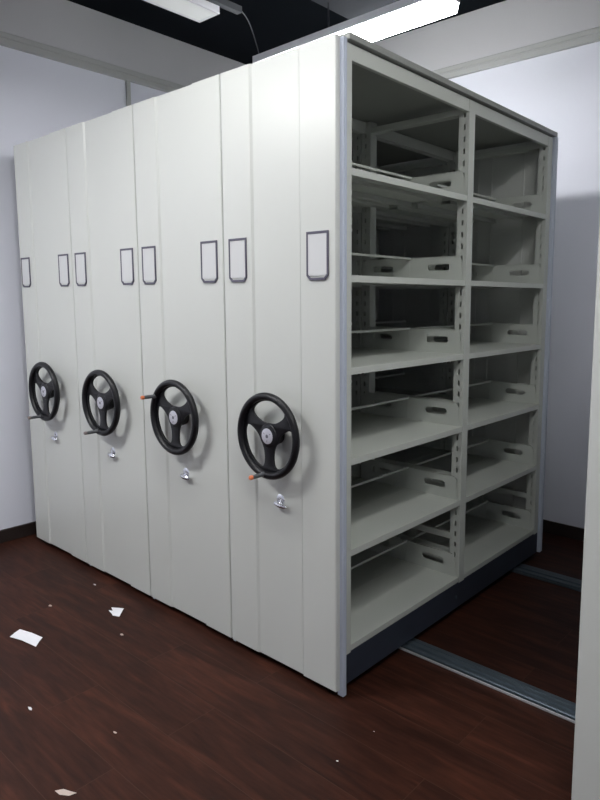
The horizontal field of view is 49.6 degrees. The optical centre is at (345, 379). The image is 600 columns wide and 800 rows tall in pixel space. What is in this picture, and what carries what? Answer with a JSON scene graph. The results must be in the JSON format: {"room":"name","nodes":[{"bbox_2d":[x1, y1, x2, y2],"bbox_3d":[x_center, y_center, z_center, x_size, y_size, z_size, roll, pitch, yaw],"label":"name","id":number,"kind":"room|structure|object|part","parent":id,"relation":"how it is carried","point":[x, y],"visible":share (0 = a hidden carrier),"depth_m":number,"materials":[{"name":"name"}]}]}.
{"room":"archive storage room","nodes":[
{"label":"archive storage room","id":0,"kind":"room"},
{"bbox_2d":[0,0,245,529],"bbox_3d":[-2.679,-0.558,3.064,0.120,3.250,6.355,6,9,40],"label":"wall","id":1,"kind":"structure","parent":0,"point":[40,96],"depth_m":3.90,"materials":[{"name":"paint"}]},
{"bbox_2d":[0,521,36,542],"bbox_3d":[-2.634,1.022,3.211,0.014,0.078,6.341,6,9,40],"label":"baseboard","id":2,"kind":"structure","parent":1,"relation":"attached to","point":[27,529],"depth_m":3.94,"materials":[{"name":"black"}]},
{"bbox_2d":[0,31,185,92],"bbox_3d":[-2.623,-1.829,2.858,0.024,0.072,6.354,6,9,40],"label":"trim","id":3,"kind":"structure","parent":1,"relation":"attached to","point":[8,40],"depth_m":4.01,"materials":[{"name":"grey plastic"}]},
{"bbox_2d":[125,80,130,106],"bbox_3d":[-1.433,-0.577,4.432,0.016,2.798,0.030,6,9,40],"label":"cable conduit","id":4,"kind":"object","parent":1,"relation":"attached to","point":[128,87],"visible":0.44,"depth_m":4.26,"materials":[{"name":"grey plastic"}]},
{"bbox_2d":[68,0,505,64],"bbox_3d":[-0.367,-2.000,0.905,6.185,0.150,6.595,6,9,40],"label":"ceiling","id":5,"kind":"structure","parent":0,"point":[274,23],"depth_m":4.24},
{"bbox_2d":[143,0,219,22],"bbox_3d":[-1.046,-1.915,2.651,0.155,0.450,1.200,6,9,40],"label":"lamp","id":6,"kind":"object","parent":5,"relation":"hanging from","point":[199,11],"visible":1,"depth_m":3.03,"materials":[{"name":"white plastic"}]},
{"bbox_2d":[206,0,241,14],"bbox_3d":[-1.341,-1.929,2.353,0.042,0.350,2.470,6,9,40],"label":"cable tray","id":7,"kind":"object","parent":5,"relation":"hanging from","point":[232,7],"visible":1,"depth_m":3.24,"materials":[{"name":"grey metal"}]},
{"bbox_2d":[242,11,258,53],"bbox_3d":[-0.517,-1.883,3.505,0.006,0.097,0.397,1,7,7],"label":"loose cable","id":8,"kind":"object","parent":7,"relation":"hanging from","point":[242,11],"visible":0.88,"depth_m":3.56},
{"bbox_2d":[312,0,398,18],"bbox_3d":[-0.484,-1.967,2.461,0.720,0.200,2.550,6,9,40],"label":"ventilation duct","id":9,"kind":"object","parent":5,"relation":"hanging from","point":[349,9],"visible":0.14,"depth_m":3.44,"materials":[{"name":"grey metal"}]},
{"bbox_2d":[252,0,459,62],"bbox_3d":[-0.001,-1.838,3.325,1.270,0.252,0.142,5,9,40],"label":"lamp","id":10,"kind":"object","parent":9,"relation":"hanging from","point":[399,16],"visible":0.7,"depth_m":3.11,"materials":[{"name":"white"}]},
{"bbox_2d":[336,0,457,41],"bbox_3d":[0.000,-1.740,3.336,1.258,0.056,0.126,5,9,40],"label":"diffuser","id":11,"kind":"object","parent":10,"relation":"attached to","point":[410,14],"depth_m":3.06,"materials":[{"name":"white plastic"}]},
{"bbox_2d":[0,532,583,799],"bbox_3d":[-0.370,1.349,1.321,6.185,0.100,6.595,6,9,40],"label":"floor","id":12,"kind":"structure","parent":0,"point":[196,712],"depth_m":2.33,"materials":[{"name":"laminate"}]},
{"bbox_2d":[10,629,42,646],"bbox_3d":[-1.373,1.112,2.794,0.192,0.007,0.063,4,8,28],"label":"paper sheet","id":13,"kind":"object","parent":12,"relation":"on","point":[33,639],"visible":1,"depth_m":2.79,"materials":[{"name":"white paper"}]},
{"bbox_2d":[55,789,75,795],"bbox_3d":[-0.829,1.222,1.917,0.072,0.005,0.018,1,7,8],"label":"paper scrap","id":14,"kind":"object","parent":12,"relation":"on","point":[61,791],"visible":1,"depth_m":1.92,"materials":[{"name":"beige paper"}]},
{"bbox_2d":[109,607,123,616],"bbox_3d":[-1.073,1.081,3.022,0.066,0.011,0.085,0,7,-1],"label":"paper scrap","id":15,"kind":"object","parent":12,"relation":"on","point":[116,611],"visible":1,"depth_m":3.02,"materials":[{"name":"white paper"}]},
{"bbox_2d":[399,638,575,723],"bbox_3d":[-0.043,1.081,3.002,4.150,0.018,0.102,6,9,40],"label":"rail","id":16,"kind":"object","parent":12,"relation":"on","point":[558,706],"visible":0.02,"depth_m":2.47,"materials":[{"name":"grey metal"}]},
{"bbox_2d":[13,128,91,565],"bbox_3d":[-1.097,-0.229,4.190,0.602,2.312,1.908,6,9,40],"label":"shelving unit","id":17,"kind":"object","parent":16,"relation":"on","point":[41,164],"visible":0.34,"depth_m":3.54,"materials":[{"name":"metal"}]},
{"bbox_3d":[-1.806,-0.606,3.659,0.104,0.166,0.005,6,9,40],"label":"label frame","id":18,"kind":"part","parent":17,"relation":"part of","materials":[{"name":"grey plastic"}]},
{"bbox_3d":[-1.704,0.206,3.551,0.020,0.020,0.073,23,20,36],"label":"crank handle","id":19,"kind":"part","parent":17,"relation":"part of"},
{"bbox_3d":[-1.623,0.316,3.612,0.067,0.048,0.029,6,9,40],"label":"lock lever","id":20,"kind":"part","parent":17,"relation":"part of","materials":[{"name":"silver metal"}]},
{"bbox_3d":[-1.468,-0.570,3.374,0.104,0.166,0.005,6,9,40],"label":"label frame","id":21,"kind":"part","parent":17,"relation":"part of","materials":[{"name":"grey plastic"}]},
{"bbox_2d":[66,105,352,598],"bbox_3d":[-0.636,-0.181,3.801,0.604,2.312,1.908,6,9,40],"label":"shelving unit","id":22,"kind":"object","parent":16,"relation":"on","point":[100,150],"visible":0.27,"depth_m":3.15,"materials":[{"name":"metal"}]},
{"bbox_3d":[-1.333,-0.555,3.260,0.104,0.166,0.005,6,9,40],"label":"label frame","id":23,"kind":"part","parent":22,"relation":"part of","materials":[{"name":"grey plastic"}]},
{"bbox_3d":[-1.242,0.257,3.162,0.021,0.020,0.073,20,18,37],"label":"crank handle","id":24,"kind":"part","parent":22,"relation":"part of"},
{"bbox_3d":[-1.164,-0.108,3.187,0.601,2.270,0.020,6,9,40],"label":"panel","id":25,"kind":"part","parent":22,"relation":"part of","materials":[{"name":"white metal"}]},
{"bbox_3d":[-1.162,0.365,3.223,0.067,0.048,0.029,6,9,40],"label":"lock lever","id":26,"kind":"part","parent":22,"relation":"part of","materials":[{"name":"silver metal"}]},
{"bbox_3d":[-1.007,-0.521,2.985,0.104,0.166,0.005,6,9,40],"label":"label frame","id":27,"kind":"part","parent":22,"relation":"part of","materials":[{"name":"grey plastic"}]},
{"bbox_3d":[-0.027,-0.272,4.514,0.601,2.270,0.024,6,9,40],"label":"panel","id":28,"kind":"part","parent":22,"relation":"part of","materials":[{"name":"grey metal"}]},
{"bbox_2d":[133,74,450,640],"bbox_3d":[-0.175,-0.132,3.412,0.600,2.312,1.908,6,9,40],"label":"shelving unit","id":29,"kind":"object","parent":16,"relation":"on","point":[178,133],"visible":0.36,"depth_m":2.81,"materials":[{"name":"metal"}]},
{"bbox_3d":[-0.854,0.075,2.807,0.073,0.020,0.020,-8,45,-49],"label":"crank handle","id":30,"kind":"part","parent":29,"relation":"part of","materials":[{"name":"black plastic"}]},
{"bbox_3d":[-0.871,-0.506,2.870,0.104,0.166,0.005,6,9,40],"label":"label frame","id":31,"kind":"part","parent":29,"relation":"part of","materials":[{"name":"grey plastic"}]},
{"bbox_3d":[-0.703,-0.059,2.798,0.597,2.270,0.020,6,9,40],"label":"panel","id":32,"kind":"part","parent":29,"relation":"part of","materials":[{"name":"white metal"}]},
{"bbox_3d":[-0.701,0.413,2.834,0.067,0.048,0.029,6,9,40],"label":"lock lever","id":33,"kind":"part","parent":29,"relation":"part of","materials":[{"name":"silver metal"}]},
{"bbox_3d":[-0.547,-0.472,2.597,0.104,0.166,0.005,6,9,40],"label":"label frame","id":34,"kind":"part","parent":29,"relation":"part of","materials":[{"name":"grey plastic"}]},
{"bbox_3d":[-0.047,0.436,3.414,0.285,0.106,0.006,6,9,40],"label":"plate","id":35,"kind":"part","parent":29,"relation":"part of","materials":[{"name":"metal"}]},
{"bbox_3d":[-0.047,0.099,3.373,0.285,0.106,0.006,6,9,40],"label":"plate","id":36,"kind":"part","parent":29,"relation":"part of","materials":[{"name":"metal"}]},
{"bbox_3d":[-0.047,-0.226,3.332,0.285,0.106,0.006,6,9,40],"label":"plate","id":37,"kind":"part","parent":29,"relation":"part of","materials":[{"name":"metal"}]},
{"bbox_3d":[-0.046,-0.546,3.292,0.285,0.106,0.006,6,9,40],"label":"plate","id":38,"kind":"part","parent":29,"relation":"part of","materials":[{"name":"metal"}]},
{"bbox_3d":[0.071,-0.174,3.277,0.053,2.142,0.048,6,9,40],"label":"post","id":39,"kind":"part","parent":29,"relation":"part of","materials":[{"name":"metal"}]},
{"bbox_3d":[0.184,-0.294,4.242,0.053,2.142,0.048,6,9,40],"label":"post","id":40,"kind":"part","parent":29,"relation":"part of","materials":[{"name":"metal"}]},
{"bbox_3d":[0.014,-0.903,3.773,0.297,0.024,0.763,6,9,40],"label":"shelf","id":41,"kind":"part","parent":29,"relation":"part of","materials":[{"name":"metal"}]},
{"bbox_3d":[0.241,-0.522,3.626,0.297,0.024,0.763,6,9,40],"label":"shelf","id":42,"kind":"part","parent":29,"relation":"part of","materials":[{"name":"metal"}]},
{"bbox_3d":[0.263,-0.645,4.091,0.285,0.106,0.006,6,9,40],"label":"plate","id":43,"kind":"part","parent":29,"relation":"part of","materials":[{"name":"metal"}]},
{"bbox_3d":[0.013,0.099,3.898,0.297,0.024,0.763,6,9,40],"label":"shelf","id":44,"kind":"part","parent":29,"relation":"part of","materials":[{"name":"metal"}]},
{"bbox_3d":[0.263,0.000,4.172,0.285,0.106,0.006,6,9,40],"label":"plate","id":45,"kind":"part","parent":29,"relation":"part of","materials":[{"name":"metal"}]},
{"bbox_3d":[0.263,-0.325,4.131,0.285,0.106,0.006,6,9,40],"label":"plate","id":46,"kind":"part","parent":29,"relation":"part of","materials":[{"name":"metal"}]},
{"bbox_3d":[0.241,-0.879,3.582,0.297,0.024,0.763,6,9,40],"label":"shelf","id":47,"kind":"part","parent":29,"relation":"part of","materials":[{"name":"metal"}]},
{"bbox_3d":[0.085,-1.210,3.140,0.018,0.052,1.672,6,9,40],"label":"rail","id":48,"kind":"part","parent":29,"relation":"part of","materials":[{"name":"metal"}]},
{"bbox_3d":[0.434,-0.223,4.125,0.597,2.270,0.024,6,9,40],"label":"panel","id":49,"kind":"part","parent":29,"relation":"part of","materials":[{"name":"white metal"}]},
{"bbox_3d":[0.240,0.461,3.749,0.297,0.024,0.763,6,9,40],"label":"shelf","id":50,"kind":"part","parent":29,"relation":"part of","materials":[{"name":"metal"}]},
{"bbox_3d":[0.392,-1.292,3.940,0.556,0.026,0.044,6,9,40],"label":"cross rail","id":51,"kind":"part","parent":29,"relation":"part of","materials":[{"name":"metal"}]},
{"bbox_3d":[0.240,0.123,3.707,0.297,0.024,0.763,6,9,40],"label":"shelf","id":52,"kind":"part","parent":29,"relation":"part of","materials":[{"name":"metal"}]},
{"bbox_3d":[0.480,0.023,3.988,0.285,0.106,0.006,6,9,40],"label":"plate","id":53,"kind":"part","parent":29,"relation":"part of","materials":[{"name":"metal"}]},
{"bbox_3d":[0.481,-0.302,3.948,0.285,0.106,0.006,6,9,40],"label":"plate","id":54,"kind":"part","parent":29,"relation":"part of","materials":[{"name":"metal"}]},
{"bbox_3d":[0.480,0.360,4.030,0.285,0.106,0.006,6,9,40],"label":"plate","id":55,"kind":"part","parent":29,"relation":"part of","materials":[{"name":"metal"}]},
{"bbox_3d":[0.481,-0.622,3.908,0.285,0.106,0.006,6,9,40],"label":"plate","id":56,"kind":"part","parent":29,"relation":"part of","materials":[{"name":"metal"}]},
{"bbox_3d":[0.598,-0.250,3.892,0.053,2.142,0.048,6,9,40],"label":"post","id":57,"kind":"part","parent":29,"relation":"part of","materials":[{"name":"metal"}]},
{"bbox_2d":[220,32,557,696],"bbox_3d":[0.285,-0.083,3.024,0.602,2.312,1.908,6,9,40],"label":"shelving unit","id":58,"kind":"object","parent":16,"relation":"on","point":[332,574],"visible":1,"depth_m":2.64,"materials":[{"name":"white metal"}]},
{"bbox_3d":[-0.413,-0.458,2.484,0.101,0.166,0.005,6,9,40],"label":"label frame","id":59,"kind":"part","parent":58,"relation":"part of","materials":[{"name":"grey plastic"}]},
{"bbox_3d":[-0.326,0.356,2.389,0.020,0.020,0.073,14,14,39],"label":"crank handle","id":60,"kind":"part","parent":58,"relation":"part of","materials":[{"name":"black plastic"}]},
{"bbox_3d":[-0.247,0.462,2.451,0.065,0.048,0.029,6,9,40],"label":"lock lever","id":61,"kind":"part","parent":58,"relation":"part of","materials":[{"name":"silver metal"}]},
{"bbox_3d":[-0.248,-0.011,2.415,0.584,2.270,0.020,6,9,40],"label":"panel","id":62,"kind":"part","parent":58,"relation":"part of","materials":[{"name":"white metal"}]},
{"bbox_3d":[-0.096,-0.424,2.216,0.101,0.166,0.005,6,9,40],"label":"label frame","id":63,"kind":"part","parent":58,"relation":"part of","materials":[{"name":"grey plastic"}]},
{"bbox_3d":[-0.012,-0.050,2.276,0.052,2.142,0.040,6,9,40],"label":"post","id":64,"kind":"part","parent":58,"relation":"part of","materials":[{"name":"metal"}]},
{"bbox_3d":[0.115,-0.170,3.240,0.052,2.142,0.048,6,9,40],"label":"post","id":65,"kind":"part","parent":58,"relation":"part of","materials":[{"name":"metal"}]},
{"bbox_3d":[-0.062,0.926,2.980,0.291,0.024,0.775,6,9,40],"label":"shelf","id":66,"kind":"part","parent":58,"relation":"part of","materials":[{"name":"metal"}]},
{"bbox_3d":[-0.061,-0.100,2.853,0.291,0.024,0.775,6,9,40],"label":"shelf","id":67,"kind":"part","parent":58,"relation":"part of","materials":[{"name":"metal"}]},
{"bbox_3d":[-0.061,0.224,2.893,0.291,0.024,0.775,6,9,40],"label":"shelf","id":68,"kind":"part","parent":58,"relation":"part of","materials":[{"name":"metal"}]},
{"bbox_3d":[-0.062,0.562,2.935,0.291,0.024,0.775,6,9,40],"label":"shelf","id":69,"kind":"part","parent":58,"relation":"part of","materials":[{"name":"metal"}]},
{"bbox_3d":[-0.061,-0.421,2.813,0.291,0.024,0.775,6,9,40],"label":"shelf","id":70,"kind":"part","parent":58,"relation":"part of","materials":[{"name":"metal"}]},
{"bbox_3d":[-0.060,-0.778,2.768,0.291,0.024,0.775,6,9,40],"label":"shelf","id":71,"kind":"part","parent":58,"relation":"part of","materials":[{"name":"metal"}]},
{"bbox_3d":[0.231,-0.526,3.135,0.279,0.106,0.006,6,9,40],"label":"plate","id":72,"kind":"part","parent":58,"relation":"part of","materials":[{"name":"metal"}]},
{"bbox_3d":[0.191,0.462,3.213,0.279,0.106,0.006,6,9,40],"label":"plate","id":73,"kind":"part","parent":58,"relation":"part of","materials":[{"name":"metal"}]},
{"bbox_3d":[0.192,0.124,3.171,0.279,0.106,0.006,6,9,40],"label":"plate","id":74,"kind":"part","parent":58,"relation":"part of","materials":[{"name":"metal"}]},
{"bbox_3d":[0.192,-0.200,3.131,0.279,0.106,0.006,6,9,40],"label":"plate","id":75,"kind":"part","parent":58,"relation":"part of","materials":[{"name":"metal"}]},
{"bbox_3d":[0.192,-0.521,3.091,0.279,0.106,0.006,6,9,40],"label":"plate","id":76,"kind":"part","parent":58,"relation":"part of","materials":[{"name":"metal"}]},
{"bbox_3d":[0.191,0.826,3.258,0.279,0.106,0.006,6,9,40],"label":"plate","id":77,"kind":"part","parent":58,"relation":"part of","materials":[{"name":"metal"}]},
{"bbox_3d":[0.230,-0.206,3.175,0.279,0.106,0.006,6,9,40],"label":"plate","id":78,"kind":"part","parent":58,"relation":"part of","materials":[{"name":"metal"}]},
{"bbox_3d":[0.230,0.456,3.258,0.279,0.106,0.006,6,9,40],"label":"plate","id":79,"kind":"part","parent":58,"relation":"part of","materials":[{"name":"metal"}]},
{"bbox_3d":[0.230,0.119,3.216,0.279,0.106,0.006,6,9,40],"label":"plate","id":80,"kind":"part","parent":58,"relation":"part of","materials":[{"name":"metal"}]},
{"bbox_3d":[0.229,0.820,3.303,0.279,0.106,0.006,6,9,40],"label":"plate","id":81,"kind":"part","parent":58,"relation":"part of","materials":[{"name":"metal"}]},
{"bbox_3d":[0.106,-1.208,3.122,0.018,0.052,1.672,6,9,40],"label":"rail","id":82,"kind":"part","parent":58,"relation":"part of","materials":[{"name":"metal"}]},
{"bbox_3d":[0.160,0.949,2.793,0.291,0.024,0.775,6,9,40],"label":"shelf","id":83,"kind":"part","parent":58,"relation":"part of","materials":[{"name":"metal"}]},
{"bbox_3d":[0.161,0.585,2.748,0.291,0.024,0.775,6,9,40],"label":"shelf","id":84,"kind":"part","parent":58,"relation":"part of","materials":[{"name":"metal"}]},
{"bbox_3d":[0.161,0.248,2.705,0.291,0.024,0.775,6,9,40],"label":"shelf","id":85,"kind":"part","parent":58,"relation":"part of","materials":[{"name":"metal"}]},
{"bbox_3d":[0.161,-0.077,2.665,0.291,0.024,0.775,6,9,40],"label":"shelf","id":86,"kind":"part","parent":58,"relation":"part of","materials":[{"name":"metal"}]},
{"bbox_3d":[0.162,-0.397,2.625,0.291,0.024,0.775,6,9,40],"label":"shelf","id":87,"kind":"part","parent":58,"relation":"part of","materials":[{"name":"metal"}]},
{"bbox_3d":[0.162,-0.755,2.581,0.291,0.024,0.775,6,9,40],"label":"shelf","id":88,"kind":"part","parent":58,"relation":"part of","materials":[{"name":"metal"}]},
{"bbox_3d":[0.319,-1.168,2.942,0.545,0.026,0.044,6,9,40],"label":"cross rail","id":89,"kind":"part","parent":58,"relation":"part of","materials":[{"name":"metal"}]},
{"bbox_3d":[0.471,-0.497,3.433,0.291,0.024,0.763,6,9,40],"label":"shelf","id":90,"kind":"part","parent":58,"relation":"part of","materials":[{"name":"metal"}]},
{"bbox_3d":[0.404,0.848,3.079,0.279,0.106,0.006,6,9,40],"label":"plate","id":91,"kind":"part","parent":58,"relation":"part of","materials":[{"name":"metal"}]},
{"bbox_3d":[0.442,0.843,3.123,0.279,0.106,0.006,6,9,40],"label":"plate","id":92,"kind":"part","parent":58,"relation":"part of","materials":[{"name":"metal"}]},
{"bbox_3d":[0.317,0.707,3.175,0.481,0.030,0.024,6,9,40],"label":"cross rail","id":93,"kind":"part","parent":58,"relation":"part of","materials":[{"name":"metal"}]},
{"bbox_3d":[0.443,0.479,3.078,0.279,0.106,0.006,6,9,40],"label":"plate","id":94,"kind":"part","parent":58,"relation":"part of","materials":[{"name":"metal"}]},
{"bbox_3d":[0.405,0.484,3.033,0.279,0.106,0.006,6,9,40],"label":"plate","id":95,"kind":"part","parent":58,"relation":"part of","materials":[{"name":"metal"}]},
{"bbox_3d":[0.405,0.147,2.991,0.279,0.106,0.006,6,9,40],"label":"plate","id":96,"kind":"part","parent":58,"relation":"part of","materials":[{"name":"metal"}]},
{"bbox_3d":[0.443,0.141,3.036,0.279,0.106,0.006,6,9,40],"label":"plate","id":97,"kind":"part","parent":58,"relation":"part of","materials":[{"name":"metal"}]},
{"bbox_3d":[0.471,-0.855,3.388,0.291,0.024,0.763,6,9,40],"label":"shelf","id":98,"kind":"part","parent":58,"relation":"part of","materials":[{"name":"metal"}]},
{"bbox_3d":[0.444,-0.861,2.911,0.279,0.106,0.006,6,9,40],"label":"plate","id":99,"kind":"part","parent":58,"relation":"part of","materials":[{"name":"metal"}]},
{"bbox_3d":[0.405,-0.178,2.951,0.279,0.106,0.006,6,9,40],"label":"plate","id":100,"kind":"part","parent":58,"relation":"part of","materials":[{"name":"metal"}]},
{"bbox_3d":[0.444,-0.504,2.956,0.279,0.106,0.006,6,9,40],"label":"plate","id":101,"kind":"part","parent":58,"relation":"part of","materials":[{"name":"metal"}]},
{"bbox_3d":[0.470,0.485,3.555,0.291,0.024,0.763,6,9,40],"label":"shelf","id":102,"kind":"part","parent":58,"relation":"part of","materials":[{"name":"metal"}]},
{"bbox_3d":[0.406,-0.498,2.911,0.279,0.106,0.006,6,9,40],"label":"plate","id":103,"kind":"part","parent":58,"relation":"part of","materials":[{"name":"metal"}]},
{"bbox_3d":[0.406,-0.856,2.867,0.279,0.106,0.006,6,9,40],"label":"plate","id":104,"kind":"part","parent":58,"relation":"part of","materials":[{"name":"metal"}]},
{"bbox_3d":[0.444,-0.183,2.995,0.279,0.106,0.006,6,9,40],"label":"plate","id":105,"kind":"part","parent":58,"relation":"part of","materials":[{"name":"metal"}]},
{"bbox_3d":[0.469,0.849,3.600,0.291,0.024,0.763,6,9,40],"label":"shelf","id":106,"kind":"part","parent":58,"relation":"part of","materials":[{"name":"metal"}]},
{"bbox_3d":[0.534,-1.162,2.760,0.018,0.052,1.672,6,9,40],"label":"rail","id":107,"kind":"part","parent":58,"relation":"part of","materials":[{"name":"metal"}]},
{"bbox_3d":[0.642,-0.245,3.855,0.052,2.142,0.048,6,9,40],"label":"post","id":108,"kind":"part","parent":58,"relation":"part of","materials":[{"name":"metal"}]},
{"bbox_3d":[0.470,0.148,3.513,0.291,0.024,0.763,6,9,40],"label":"shelf","id":109,"kind":"part","parent":58,"relation":"part of","materials":[{"name":"metal"}]},
{"bbox_3d":[0.470,-0.177,3.473,0.291,0.024,0.763,6,9,40],"label":"shelf","id":110,"kind":"part","parent":58,"relation":"part of","materials":[{"name":"metal"}]},
{"bbox_3d":[0.521,-0.127,2.897,0.052,2.142,0.048,6,9,40],"label":"post","id":111,"kind":"part","parent":58,"relation":"part of","materials":[{"name":"metal"}]},
{"bbox_3d":[0.719,0.386,3.829,0.279,0.106,0.006,6,9,40],"label":"plate","id":112,"kind":"part","parent":58,"relation":"part of","materials":[{"name":"metal"}]},
{"bbox_3d":[0.719,0.048,3.787,0.279,0.106,0.006,6,9,40],"label":"plate","id":113,"kind":"part","parent":58,"relation":"part of","materials":[{"name":"metal"}]},
{"bbox_3d":[0.719,-0.276,3.746,0.279,0.106,0.006,6,9,40],"label":"plate","id":114,"kind":"part","parent":58,"relation":"part of","materials":[{"name":"metal"}]},
{"bbox_3d":[0.718,0.750,3.874,0.279,0.106,0.006,6,9,40],"label":"plate","id":115,"kind":"part","parent":58,"relation":"part of","materials":[{"name":"metal"}]},
{"bbox_3d":[0.693,-0.474,3.245,0.291,0.024,0.763,6,9,40],"label":"shelf","id":116,"kind":"part","parent":58,"relation":"part of","materials":[{"name":"metal"}]},
{"bbox_3d":[0.720,-0.597,3.706,0.279,0.106,0.006,6,9,40],"label":"plate","id":117,"kind":"part","parent":58,"relation":"part of","materials":[{"name":"metal"}]},
{"bbox_3d":[0.693,-0.831,3.201,0.291,0.024,0.763,6,9,40],"label":"shelf","id":118,"kind":"part","parent":58,"relation":"part of","materials":[{"name":"metal"}]},
{"bbox_3d":[0.692,0.873,3.413,0.291,0.024,0.763,6,9,40],"label":"shelf","id":119,"kind":"part","parent":58,"relation":"part of","materials":[{"name":"metal"}]},
{"bbox_3d":[0.692,0.508,3.367,0.291,0.024,0.763,6,9,40],"label":"shelf","id":120,"kind":"part","parent":58,"relation":"part of","materials":[{"name":"metal"}]},
{"bbox_3d":[0.692,0.171,3.325,0.291,0.024,0.763,6,9,40],"label":"shelf","id":121,"kind":"part","parent":58,"relation":"part of","materials":[{"name":"metal"}]},
{"bbox_3d":[0.846,-1.244,3.557,0.545,0.026,0.044,6,9,40],"label":"cross rail","id":122,"kind":"part","parent":58,"relation":"part of","materials":[{"name":"metal"}]},
{"bbox_3d":[0.888,-0.175,3.742,0.584,2.270,0.024,6,9,40],"label":"panel","id":123,"kind":"part","parent":58,"relation":"part of","materials":[{"name":"grey metal"}]},
{"bbox_3d":[0.693,-0.153,3.285,0.291,0.024,0.763,6,9,40],"label":"shelf","id":124,"kind":"part","parent":58,"relation":"part of","materials":[{"name":"metal"}]},
{"bbox_3d":[0.931,0.772,3.694,0.279,0.106,0.006,6,9,40],"label":"plate","id":125,"kind":"part","parent":58,"relation":"part of","materials":[{"name":"metal"}]},
{"bbox_3d":[0.844,0.630,3.790,0.481,0.030,0.024,6,9,40],"label":"cross rail","id":126,"kind":"part","parent":58,"relation":"part of","materials":[{"name":"metal"}]},
{"bbox_3d":[0.932,0.408,3.649,0.279,0.106,0.006,6,9,40],"label":"plate","id":127,"kind":"part","parent":58,"relation":"part of","materials":[{"name":"metal"}]},
{"bbox_3d":[0.932,0.071,3.607,0.279,0.106,0.006,6,9,40],"label":"plate","id":128,"kind":"part","parent":58,"relation":"part of","materials":[{"name":"metal"}]},
{"bbox_3d":[0.933,-0.254,3.566,0.279,0.106,0.006,6,9,40],"label":"plate","id":129,"kind":"part","parent":58,"relation":"part of","materials":[{"name":"metal"}]},
{"bbox_3d":[0.933,-0.574,3.526,0.279,0.106,0.006,6,9,40],"label":"plate","id":130,"kind":"part","parent":58,"relation":"part of","materials":[{"name":"metal"}]},
{"bbox_3d":[0.933,-0.932,3.482,0.279,0.106,0.006,6,9,40],"label":"plate","id":131,"kind":"part","parent":58,"relation":"part of","materials":[{"name":"metal"}]},
{"bbox_3d":[1.048,-0.203,3.513,0.052,2.142,0.048,6,9,40],"label":"post","id":132,"kind":"part","parent":58,"relation":"part of","materials":[{"name":"metal"}]},
{"bbox_2d":[571,217,599,799],"bbox_3d":[1.386,0.034,2.095,0.591,2.312,1.908,6,9,40],"label":"shelving unit","id":133,"kind":"object","parent":16,"relation":"on","point":[586,757],"visible":1,"depth_m":1.71,"materials":[{"name":"metal"}]},
{"bbox_2d":[510,563,581,591],"bbox_3d":[0.625,0.985,3.781,4.150,0.018,0.119,6,9,40],"label":"rail","id":134,"kind":"object","parent":12,"relation":"on","point":[523,569],"visible":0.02,"depth_m":3.39,"materials":[{"name":"grey metal"}]},
{"bbox_2d":[375,0,599,527],"bbox_3d":[1.729,-0.615,3.562,6.185,3.250,0.120,6,9,40],"label":"wall","id":135,"kind":"structure","parent":0,"point":[559,91],"depth_m":3.85,"materials":[{"name":"paint"}]},
{"bbox_2d":[432,26,599,78],"bbox_3d":[1.695,-1.884,3.340,5.915,0.072,0.024,6,9,40],"label":"trim","id":136,"kind":"structure","parent":135,"relation":"attached to","point":[589,36],"depth_m":3.86,"materials":[{"name":"grey plastic"}]},
{"bbox_2d":[543,519,583,541],"bbox_3d":[1.684,0.965,3.708,5.945,0.078,0.014,6,9,40],"label":"baseboard","id":137,"kind":"structure","parent":135,"relation":"attached to","point":[551,527],"depth_m":3.98,"materials":[{"name":"black"}]}
]}

